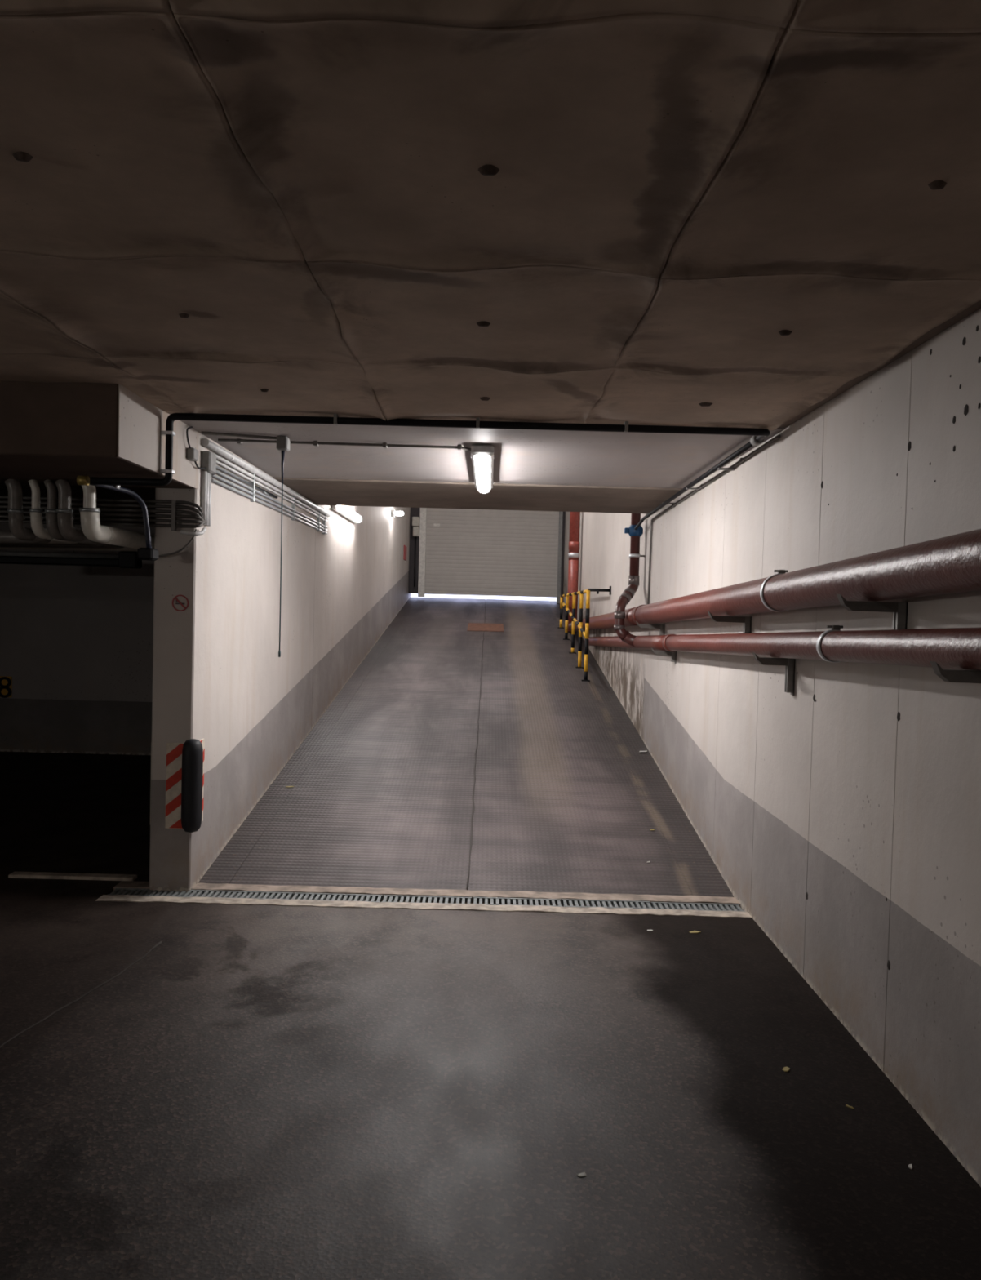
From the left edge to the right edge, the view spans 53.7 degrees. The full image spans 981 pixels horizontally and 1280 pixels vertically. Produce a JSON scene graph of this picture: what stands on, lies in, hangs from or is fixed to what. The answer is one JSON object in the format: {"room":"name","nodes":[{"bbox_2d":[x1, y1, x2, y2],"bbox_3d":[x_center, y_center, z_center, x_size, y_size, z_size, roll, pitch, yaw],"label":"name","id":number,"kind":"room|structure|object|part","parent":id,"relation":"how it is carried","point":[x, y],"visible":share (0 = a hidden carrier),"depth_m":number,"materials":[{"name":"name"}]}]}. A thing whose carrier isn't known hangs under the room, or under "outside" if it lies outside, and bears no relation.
{"room":"parking garage","nodes":[
{"label":"parking garage","id":0,"kind":"room"},
{"bbox_2d":[0,522,155,755],"bbox_3d":[-4.409,-0.025,9.782,5.210,2.700,0.240,2,2,0],"label":"wall","id":1,"kind":"structure","parent":0,"point":[77,642],"depth_m":9.67,"materials":[{"name":"paint"}]},
{"bbox_2d":[0,675,12,697],"bbox_3d":[-4.847,0.470,9.666,0.138,0.215,0.019,2,2,0],"label":"number plate","id":2,"kind":"object","parent":1,"relation":"attached to","point":[5,681],"visible":1,"depth_m":9.66,"materials":[{"name":"black plastic"}]},
{"bbox_2d":[0,380,199,523],"bbox_3d":[-4.267,-1.099,7.101,5.431,0.333,6.130,2,2,0],"label":"header beam","id":3,"kind":"structure","parent":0,"point":[55,431],"depth_m":4.09,"materials":[{"name":"concrete"}]},
{"bbox_2d":[0,479,51,543],"bbox_3d":[-2.837,-0.681,5.093,0.968,0.325,0.401,2,2,0],"label":"insulated pipe","id":4,"kind":"object","parent":3,"relation":"attached to","point":[17,534],"visible":0.88,"depth_m":4.92,"materials":[{"name":"metal"}]},
{"bbox_2d":[0,480,102,546],"bbox_3d":[-2.641,-0.680,5.203,0.970,0.314,0.653,2,2,0],"label":"insulated pipe","id":5,"kind":"object","parent":3,"relation":"attached to","point":[51,522],"visible":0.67,"depth_m":4.90,"materials":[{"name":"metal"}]},
{"bbox_2d":[28,479,77,543],"bbox_3d":[-2.728,-0.682,5.148,0.966,0.309,0.519,2,2,0],"label":"insulated pipe","id":6,"kind":"object","parent":3,"relation":"attached to","point":[36,513],"visible":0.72,"depth_m":4.91,"materials":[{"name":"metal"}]},
{"bbox_2d":[0,479,124,548],"bbox_3d":[-2.567,-0.679,5.258,0.978,0.322,0.795,2,2,0],"label":"insulated pipe","id":7,"kind":"object","parent":3,"relation":"attached to","point":[64,513],"visible":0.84,"depth_m":4.89,"materials":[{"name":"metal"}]},
{"bbox_2d":[0,505,142,568],"bbox_3d":[-3.680,-0.839,7.645,1.820,0.500,0.140,2,2,0],"label":"batten","id":8,"kind":"object","parent":3,"relation":"hanging from","point":[124,559],"visible":0.86,"depth_m":7.61,"materials":[{"name":"black plastic"}]},
{"bbox_2d":[0,484,155,551],"bbox_3d":[-2.427,-0.675,5.314,0.989,0.327,0.965,2,2,0],"label":"insulated pipe","id":9,"kind":"object","parent":3,"relation":"attached to","point":[91,527],"visible":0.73,"depth_m":4.99,"materials":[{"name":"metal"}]},
{"bbox_2d":[0,495,206,557],"bbox_3d":[-3.507,-0.633,5.156,3.970,0.326,0.130,2,2,0],"label":"cables","id":10,"kind":"object","parent":3,"relation":"attached to","point":[174,506],"visible":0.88,"depth_m":5.10,"materials":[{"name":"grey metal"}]},
{"bbox_2d":[76,475,158,560],"bbox_3d":[-1.819,-0.592,4.766,0.106,0.376,0.484,2,2,25],"label":"hose","id":11,"kind":"object","parent":3,"relation":"hanging from","point":[148,553],"visible":0.91,"depth_m":4.88,"materials":[{"name":"black plastic"}]},
{"bbox_2d":[186,426,206,469],"bbox_3d":[-1.531,-0.998,5.046,0.039,0.198,0.312,2,2,0],"label":"sensor box","id":12,"kind":"object","parent":3,"relation":"attached to","point":[192,453],"visible":1,"depth_m":4.94,"materials":[{"name":"grey plastic"}]},
{"bbox_3d":[-1.532,-0.953,4.976,0.039,0.060,0.080,2,2,0],"label":"casing","id":13,"kind":"part","parent":12,"relation":"part of","materials":[{"name":"grey plastic"}]},
{"bbox_2d":[149,432,410,893],"bbox_3d":[-1.665,-1.227,12.091,0.220,5.100,13.950,2,2,0],"label":"wall","id":14,"kind":"structure","parent":0,"point":[220,677],"depth_m":6.30,"materials":[{"name":"concrete"}]},
{"bbox_2d":[150,742,151,804],"bbox_3d":[-1.824,0.771,5.271,0.009,0.450,0.130,2,2,0],"label":"plate","id":15,"kind":"object","parent":14,"relation":"attached to","point":[151,742],"visible":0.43,"depth_m":5.21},
{"bbox_2d":[172,595,188,611],"bbox_3d":[-1.647,-0.196,5.143,0.088,0.088,0.004,2,2,0],"label":"prohibition sign","id":16,"kind":"object","parent":14,"relation":"attached to","point":[175,597],"visible":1,"depth_m":5.14,"materials":[{"name":"red plastic"}]},
{"bbox_2d":[164,738,204,832],"bbox_3d":[-1.597,0.776,5.220,0.168,0.499,0.246,3,2,35],"label":"guard","id":17,"kind":"object","parent":14,"relation":"attached to","point":[184,767],"visible":1,"depth_m":5.15,"materials":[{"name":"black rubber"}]},
{"bbox_3d":[-1.681,0.778,5.171,0.105,0.460,0.009,2,2,0],"label":"plate","id":18,"kind":"part","parent":17,"relation":"part of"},
{"bbox_3d":[-1.593,0.777,5.281,0.009,0.460,0.170,2,2,0],"label":"plate","id":19,"kind":"part","parent":17,"relation":"part of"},
{"bbox_2d":[201,450,216,526],"bbox_3d":[-1.531,-0.820,5.274,0.050,0.395,0.157,2,2,0],"label":"conduit","id":20,"kind":"object","parent":14,"relation":"attached to","point":[208,458],"visible":0.98,"depth_m":5.21,"materials":[{"name":"grey plastic"}]},
{"bbox_2d":[201,438,330,534],"bbox_3d":[-1.533,-1.036,7.180,0.047,0.226,3.980,2,2,0],"label":"bundle","id":21,"kind":"object","parent":14,"relation":"attached to","point":[206,442],"visible":0.95,"depth_m":6.42,"materials":[{"name":"metal"}]},
{"bbox_2d":[330,505,361,523],"bbox_3d":[-1.501,-1.342,10.182,0.096,0.100,1.620,2,2,0],"label":"lamp","id":22,"kind":"object","parent":14,"relation":"attached to","point":[345,511],"visible":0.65,"depth_m":10.04,"materials":[{"name":"white plastic"}]},
{"bbox_2d":[391,510,404,516],"bbox_3d":[-1.444,-1.965,15.045,0.190,0.110,0.110,2,2,0],"label":"lamp","id":23,"kind":"object","parent":14,"relation":"attached to","point":[393,513],"visible":1,"depth_m":15.01,"materials":[{"name":"white plastic"}]},
{"bbox_3d":[-1.419,-1.964,15.045,0.140,0.076,0.076,2,2,0],"label":"globe","id":24,"kind":"part","parent":23,"relation":"part of"},
{"bbox_2d":[403,545,406,562],"bbox_3d":[-1.547,-1.557,17.559,0.014,0.300,0.500,2,2,0],"label":"notice","id":25,"kind":"object","parent":14,"relation":"attached to","point":[405,546],"visible":1,"depth_m":17.50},
{"bbox_2d":[198,597,733,897],"bbox_3d":[-0.108,0.440,12.135,2.980,2.048,13.670,2,2,0],"label":"ramp","id":26,"kind":"object","parent":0,"point":[452,757],"visible":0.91,"depth_m":7.24,"materials":[{"name":"concrete"}]},
{"bbox_2d":[466,622,503,631],"bbox_3d":[-0.076,-0.199,15.151,0.560,0.111,0.800,2,2,0],"label":"floor marking","id":27,"kind":"object","parent":26,"relation":"on","point":[472,626],"depth_m":15.10,"materials":[{"name":"orange paint"}]},
{"bbox_2d":[557,586,611,681],"bbox_3d":[1.220,-0.138,13.278,0.309,1.109,4.250,2,2,0],"label":"safety railing","id":28,"kind":"object","parent":26,"relation":"on","point":[586,633],"visible":1,"depth_m":11.99,"materials":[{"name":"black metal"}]},
{"bbox_3d":[1.121,-0.451,15.344,0.045,0.509,0.045,2,2,0],"label":"post","id":29,"kind":"part","parent":28,"relation":"part of","materials":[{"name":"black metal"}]},
{"bbox_3d":[1.120,-0.341,14.197,0.045,0.656,0.045,2,2,0],"label":"post","id":30,"kind":"part","parent":28,"relation":"part of","materials":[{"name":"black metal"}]},
{"bbox_3d":[1.120,-0.300,13.098,0.042,0.452,3.804,2,2,0],"label":"rail","id":31,"kind":"part","parent":28,"relation":"part of","materials":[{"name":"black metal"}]},
{"bbox_3d":[1.119,-0.231,13.050,0.045,0.803,0.045,2,2,0],"label":"post","id":32,"kind":"part","parent":28,"relation":"part of","materials":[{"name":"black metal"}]},
{"bbox_3d":[1.129,-0.630,13.262,0.042,0.042,4.150,2,2,0],"label":"rail","id":33,"kind":"part","parent":28,"relation":"part of","materials":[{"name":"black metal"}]},
{"bbox_3d":[1.117,-0.131,12.002,0.045,0.938,0.045,2,2,0],"label":"post","id":34,"kind":"part","parent":28,"relation":"part of","materials":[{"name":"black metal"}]},
{"bbox_3d":[1.116,-0.055,11.204,0.045,1.040,0.045,2,2,0],"label":"post","id":35,"kind":"part","parent":28,"relation":"part of","materials":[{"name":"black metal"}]},
{"bbox_3d":[1.260,-0.576,11.188,0.259,0.100,0.100,2,2,0],"label":"wall arm","id":36,"kind":"part","parent":28,"relation":"part of","materials":[{"name":"black plastic"}]},
{"bbox_2d":[0,0,980,513],"bbox_3d":[-2.773,-1.161,1.788,8.400,0.335,13.650,2,2,0],"label":"ceiling","id":37,"kind":"structure","parent":0,"point":[703,213],"depth_m":2.23,"materials":[{"name":"concrete"}]},
{"bbox_3d":[-1.887,-1.045,3.040,0.958,0.059,1.064,2,2,0],"label":"panel","id":38,"kind":"part","parent":37,"relation":"part of","materials":[{"name":"concrete"}]},
{"bbox_3d":[-0.948,-0.951,0.935,0.954,0.065,1.070,2,2,0],"label":"panel","id":39,"kind":"part","parent":37,"relation":"part of","materials":[{"name":"concrete"}]},
{"bbox_3d":[-1.881,-1.082,4.091,0.955,0.051,1.062,2,2,0],"label":"panel","id":40,"kind":"part","parent":37,"relation":"part of","materials":[{"name":"concrete"}]},
{"bbox_3d":[-0.952,-0.984,1.990,0.950,0.065,1.060,2,2,0],"label":"panel","id":41,"kind":"part","parent":37,"relation":"part of","materials":[{"name":"concrete"}]},
{"bbox_3d":[-0.948,-1.020,3.041,0.950,0.059,1.068,2,2,0],"label":"panel","id":42,"kind":"part","parent":37,"relation":"part of","materials":[{"name":"concrete"}]},
{"bbox_3d":[-0.955,-1.055,4.092,0.947,0.057,1.062,2,2,0],"label":"panel","id":43,"kind":"part","parent":37,"relation":"part of","materials":[{"name":"concrete"}]},
{"bbox_2d":[276,435,290,657],"bbox_3d":[-1.129,-0.500,5.226,0.060,1.185,0.080,2,2,0],"label":"switch","id":44,"kind":"object","parent":37,"relation":"hanging from","point":[282,442],"visible":1,"depth_m":5.21,"materials":[{"name":"grey plastic"}]},
{"bbox_3d":[-1.131,-0.405,5.229,0.009,0.920,0.006,2,2,0],"label":"cord","id":45,"kind":"part","parent":44,"relation":"part of","materials":[{"name":"plastic"}]},
{"bbox_2d":[201,431,471,450],"bbox_3d":[-0.825,-1.075,5.315,1.445,0.028,0.238,1,2,-9],"label":"conduit","id":46,"kind":"object","parent":37,"relation":"attached to","point":[238,441],"visible":0.88,"depth_m":5.30,"materials":[{"name":"grey metal"}]},
{"bbox_2d":[89,413,770,529],"bbox_3d":[-0.240,-0.937,6.624,3.288,0.360,4.144,2,2,0],"label":"pipe","id":47,"kind":"object","parent":37,"relation":"attached to","point":[758,435],"visible":0.98,"depth_m":4.56,"materials":[{"name":"plastic"}]},
{"bbox_3d":[-0.067,-1.270,7.757,2.960,0.272,1.714,2,2,0],"label":"raw panel","id":48,"kind":"part","parent":37,"relation":"part of","materials":[{"name":"concrete"}]},
{"bbox_3d":[-0.016,-0.963,1.984,0.950,0.057,1.072,2,2,0],"label":"panel","id":49,"kind":"part","parent":37,"relation":"part of","materials":[{"name":"concrete"}]},
{"bbox_3d":[-0.012,-0.997,3.045,0.950,0.057,1.066,2,2,0],"label":"panel","id":50,"kind":"part","parent":37,"relation":"part of","materials":[{"name":"concrete"}]},
{"bbox_2d":[471,444,494,493],"bbox_3d":[-0.045,-1.046,6.030,0.133,0.090,1.540,2,2,0],"label":"lamp","id":51,"kind":"object","parent":37,"relation":"attached to","point":[482,456],"visible":1,"depth_m":5.57,"materials":[{"name":"white plastic"}]},
{"bbox_2d":[474,454,490,493],"bbox_3d":[-0.046,-1.016,6.031,0.086,0.030,1.517,2,2,0],"label":"diffuser","id":52,"kind":"object","parent":51,"relation":"attached to","point":[482,462],"depth_m":5.82,"materials":[{"name":"white plastic"}]},
{"bbox_3d":[-0.014,-0.929,0.932,0.946,0.058,1.070,2,2,0],"label":"panel","id":53,"kind":"part","parent":37,"relation":"part of","materials":[{"name":"concrete"}]},
{"bbox_3d":[-0.014,-1.030,4.096,0.955,0.057,1.058,2,2,0],"label":"panel","id":54,"kind":"part","parent":37,"relation":"part of","materials":[{"name":"concrete"}]},
{"bbox_3d":[0.900,-1.011,4.093,0.912,0.047,1.064,2,2,0],"label":"panel","id":55,"kind":"part","parent":37,"relation":"part of","materials":[{"name":"concrete"}]},
{"bbox_3d":[0.898,-0.972,3.042,0.917,0.059,1.064,2,2,0],"label":"panel","id":56,"kind":"part","parent":37,"relation":"part of","materials":[{"name":"concrete"}]},
{"bbox_3d":[0.898,-0.939,1.990,0.919,0.058,1.071,2,2,0],"label":"panel","id":57,"kind":"part","parent":37,"relation":"part of","materials":[{"name":"concrete"}]},
{"bbox_3d":[0.899,-0.905,0.934,0.917,0.059,1.068,2,2,0],"label":"panel","id":58,"kind":"part","parent":37,"relation":"part of","materials":[{"name":"concrete"}]},
{"bbox_2d":[0,751,980,1279],"bbox_3d":[-2.800,1.538,2.698,8.490,0.308,15.300,2,2,0],"label":"floor","id":59,"kind":"structure","parent":0,"point":[188,1091],"depth_m":3.09,"materials":[{"name":"concrete"}]},
{"bbox_2d":[8,871,137,880],"bbox_3d":[-2.318,1.316,5.378,0.690,0.028,0.070,2,2,0],"label":"threshold","id":60,"kind":"object","parent":59,"relation":"on","point":[43,875],"visible":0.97,"depth_m":5.35,"materials":[{"name":"concrete"}]},
{"bbox_2d":[95,880,751,917],"bbox_3d":[-0.343,1.446,5.156,3.375,0.146,0.359,2,2,0],"label":"drain","id":61,"kind":"object","parent":59,"relation":"in","point":[125,891],"visible":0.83,"depth_m":5.17,"materials":[{"name":"metal"}]},
{"bbox_2d":[577,1172,586,1176],"bbox_3d":[0.251,1.471,2.665,0.024,0.005,0.014,1,2,-23],"label":"paper scrap","id":62,"kind":"object","parent":59,"relation":"on","point":[583,1174],"visible":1,"depth_m":2.66,"materials":[{"name":"white paper"}]},
{"bbox_2d":[688,930,701,933],"bbox_3d":[0.999,1.425,4.729,0.060,0.006,0.029,2,2,0],"label":"leaf litter","id":63,"kind":"object","parent":59,"relation":"on","point":[692,931],"visible":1,"depth_m":4.72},
{"bbox_2d":[782,1066,790,1071],"bbox_3d":[1.014,1.470,3.320,0.020,0.005,0.036,3,3,44],"label":"dry leaf","id":64,"kind":"object","parent":59,"relation":"on","point":[784,1068],"visible":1,"depth_m":3.32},
{"bbox_2d":[563,308,980,1186],"bbox_3d":[1.552,-0.932,7.025,0.306,5.200,24.100,2,2,0],"label":"wall","id":65,"kind":"structure","parent":0,"point":[842,813],"depth_m":3.73,"materials":[{"name":"paint"}]},
{"bbox_3d":[1.411,-1.310,17.288,0.020,5.100,2.477,2,2,0],"label":"wall panel","id":66,"kind":"part","parent":65,"relation":"part of","materials":[{"name":"paint"}]},
{"bbox_2d":[568,511,580,631],"bbox_3d":[1.301,-1.954,14.896,0.172,3.648,0.172,2,2,0],"label":"red riser","id":67,"kind":"object","parent":65,"relation":"attached to","point":[575,517],"visible":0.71,"depth_m":14.86,"materials":[{"name":"red metal"}]},
{"bbox_3d":[1.413,-1.232,14.809,0.020,5.100,2.477,2,2,0],"label":"wall panel","id":68,"kind":"part","parent":65,"relation":"part of","materials":[{"name":"paint"}]},
{"bbox_3d":[1.414,-1.153,12.331,0.020,5.100,2.477,2,2,0],"label":"wall panel","id":69,"kind":"part","parent":65,"relation":"part of","materials":[{"name":"paint"}]},
{"bbox_3d":[1.415,-1.075,9.852,0.020,5.100,2.477,2,2,0],"label":"wall panel","id":70,"kind":"part","parent":65,"relation":"part of","materials":[{"name":"paint"}]},
{"bbox_2d":[613,513,644,640],"bbox_3d":[1.263,-1.768,8.633,0.179,3.545,0.409,3,2,29],"label":"downpipe","id":71,"kind":"object","parent":65,"relation":"attached to","point":[624,598],"visible":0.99,"depth_m":8.73,"materials":[{"name":"brown metal"}]},
{"bbox_3d":[1.384,0.169,8.515,0.020,2.698,0.267,2,2,0],"label":"wall panel","id":72,"kind":"part","parent":65,"relation":"part of","materials":[{"name":"paint"}]},
{"bbox_2d":[635,621,664,635],"bbox_3d":[1.268,-0.086,7.702,0.226,0.124,0.038,2,2,0],"label":"bracket","id":73,"kind":"object","parent":65,"relation":"attached to","point":[661,627],"visible":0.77,"depth_m":7.68,"materials":[{"name":"metal"}]},
{"bbox_3d":[1.269,-0.120,7.701,0.226,0.056,0.036,2,2,0],"label":"support arm","id":74,"kind":"part","parent":73,"relation":"part of","materials":[{"name":"metal"}]},
{"bbox_3d":[1.385,0.186,7.956,0.020,2.698,0.847,2,2,0],"label":"wall panel","id":75,"kind":"part","parent":65,"relation":"part of","materials":[{"name":"paint"}]},
{"bbox_2d":[651,647,676,663],"bbox_3d":[1.284,0.115,7.188,0.186,0.114,0.038,2,2,0],"label":"bracket","id":76,"kind":"object","parent":65,"relation":"attached to","point":[673,654],"visible":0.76,"depth_m":7.17,"materials":[{"name":"metal"}]},
{"bbox_3d":[1.284,0.086,7.187,0.186,0.056,0.036,2,2,0],"label":"support arm","id":77,"kind":"part","parent":76,"relation":"part of","materials":[{"name":"metal"}]},
{"bbox_3d":[1.385,0.213,7.106,0.020,2.698,0.847,2,2,0],"label":"wall panel","id":78,"kind":"part","parent":65,"relation":"part of","materials":[{"name":"paint"}]},
{"bbox_3d":[1.385,0.240,6.256,0.020,2.698,0.847,2,2,0],"label":"wall panel","id":79,"kind":"part","parent":65,"relation":"part of","materials":[{"name":"paint"}]},
{"bbox_2d":[647,434,781,604],"bbox_3d":[1.385,-0.653,6.568,0.025,0.804,3.729,2,2,0],"label":"conduit","id":80,"kind":"object","parent":65,"relation":"attached to","point":[742,460],"visible":0.94,"depth_m":6.50,"materials":[{"name":"grey metal"}]},
{"bbox_2d":[707,611,751,633],"bbox_3d":[1.272,-0.082,5.161,0.226,0.134,0.038,2,2,0],"label":"bracket","id":81,"kind":"object","parent":65,"relation":"attached to","point":[747,620],"visible":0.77,"depth_m":5.14,"materials":[{"name":"metal"}]},
{"bbox_3d":[1.272,-0.121,5.159,0.226,0.056,0.036,2,2,0],"label":"support arm","id":82,"kind":"part","parent":81,"relation":"part of","materials":[{"name":"metal"}]},
{"bbox_3d":[1.386,0.267,5.407,0.020,2.698,0.847,2,2,0],"label":"wall panel","id":83,"kind":"part","parent":65,"relation":"part of","materials":[{"name":"paint"}]},
{"bbox_2d":[752,652,795,695],"bbox_3d":[1.286,0.154,4.408,0.186,0.189,0.038,2,2,0],"label":"bracket","id":84,"kind":"object","parent":65,"relation":"attached to","point":[789,664],"visible":0.89,"depth_m":4.39,"materials":[{"name":"metal"}]},
{"bbox_3d":[1.288,0.087,4.406,0.186,0.056,0.036,2,2,0],"label":"support arm","id":85,"kind":"part","parent":84,"relation":"part of","materials":[{"name":"metal"}]},
{"bbox_2d":[568,528,980,631],"bbox_3d":[1.291,-0.208,6.422,0.190,0.699,16.855,2,2,0],"label":"drain pipe","id":86,"kind":"object","parent":65,"relation":"attached to","point":[951,564],"visible":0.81,"depth_m":3.34,"materials":[{"name":"metal"}]},
{"bbox_2d":[584,625,980,670],"bbox_3d":[1.263,0.021,5.354,0.237,0.570,14.704,2,2,0],"label":"drain pipe","id":87,"kind":"object","parent":65,"relation":"attached to","point":[959,648],"visible":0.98,"depth_m":3.46,"materials":[{"name":"brown metal"}]},
{"bbox_2d":[622,631,636,646],"bbox_3d":[1.224,-0.010,8.492,0.099,0.139,0.221,0,2,-32],"label":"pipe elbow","id":88,"kind":"object","parent":87,"relation":"attached to","point":[629,638],"depth_m":8.45,"materials":[{"name":"brown metal"}]},
{"bbox_3d":[1.387,0.294,4.557,0.020,2.698,0.847,2,2,0],"label":"wall panel","id":89,"kind":"part","parent":65,"relation":"part of","materials":[{"name":"paint"}]},
{"bbox_3d":[1.387,0.321,3.708,0.020,2.698,0.847,2,2,0],"label":"wall panel","id":90,"kind":"part","parent":65,"relation":"part of","materials":[{"name":"paint"}]},
{"bbox_2d":[836,594,908,629],"bbox_3d":[1.274,-0.076,3.240,0.226,0.149,0.038,2,2,0],"label":"bracket","id":91,"kind":"object","parent":65,"relation":"attached to","point":[900,610],"visible":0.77,"depth_m":3.22,"materials":[{"name":"metal"}]},
{"bbox_3d":[1.275,-0.122,3.239,0.226,0.056,0.036,2,2,0],"label":"support arm","id":92,"kind":"part","parent":91,"relation":"part of","materials":[{"name":"metal"}]},
{"bbox_3d":[1.387,0.348,2.858,0.020,2.698,0.847,2,2,0],"label":"wall panel","id":93,"kind":"part","parent":65,"relation":"part of","materials":[{"name":"paint"}]},
{"bbox_2d":[952,415,955,423],"bbox_3d":[1.402,-0.666,2.931,0.003,0.025,0.020,2,2,0],"label":"hole","id":94,"kind":"object","parent":65,"relation":"attached to","point":[953,416],"depth_m":2.93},
{"bbox_2d":[929,661,980,683],"bbox_3d":[1.289,0.147,2.627,0.186,0.174,0.038,2,2,0],"label":"bracket","id":95,"kind":"object","parent":65,"relation":"attached to","point":[947,675],"visible":1,"depth_m":2.61,"materials":[{"name":"metal"}]},
{"bbox_2d":[962,337,966,345],"bbox_3d":[1.408,-0.889,2.881,0.003,0.026,0.021,2,2,0],"label":"hole","id":96,"kind":"object","parent":65,"relation":"attached to","point":[964,339],"depth_m":2.88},
{"bbox_2d":[964,404,968,415],"bbox_3d":[1.402,-0.679,2.858,0.003,0.034,0.028,2,2,0],"label":"hole","id":97,"kind":"object","parent":65,"relation":"attached to","point":[966,406],"depth_m":2.85,"materials":[{"name":"black"}]},
{"bbox_3d":[0.032,-3.716,18.652,3.460,0.450,0.280,2,2,0],"label":"lintel","id":98,"kind":"object","parent":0,"visible":0},
{"bbox_2d":[408,507,565,604],"bbox_3d":[-0.059,-2.144,18.537,2.956,2.823,0.170,2,2,0],"label":"door","id":99,"kind":"structure","parent":98,"relation":"attached to","point":[460,551],"depth_m":18.54,"materials":[{"name":"grey metal"}]},
{"bbox_2d":[412,516,419,586],"bbox_3d":[-1.434,-1.681,18.435,0.135,1.320,0.140,2,2,0],"label":"control box","id":100,"kind":"object","parent":99,"relation":"attached to","point":[415,520],"visible":1,"depth_m":18.37,"materials":[{"name":"plastic"}]},
{"bbox_3d":[-1.419,-2.251,18.427,0.135,0.180,0.120,2,2,0],"label":"casing","id":101,"kind":"part","parent":100,"relation":"part of","materials":[{"name":"plastic"}]},
{"bbox_3d":[-1.414,-2.058,18.423,0.115,0.175,0.140,2,2,0],"label":"casing","id":102,"kind":"part","parent":100,"relation":"part of","materials":[{"name":"plastic"}]},
{"bbox_3d":[-1.291,-2.198,18.529,0.125,2.746,0.120,2,2,0],"label":"guide rail","id":103,"kind":"part","parent":99,"relation":"part of","materials":[{"name":"grey metal"}]},
{"bbox_3d":[1.340,-2.099,18.534,0.070,2.806,0.120,2,2,0],"label":"guide rail","id":104,"kind":"part","parent":99,"relation":"part of","materials":[{"name":"grey metal"}]}
]}

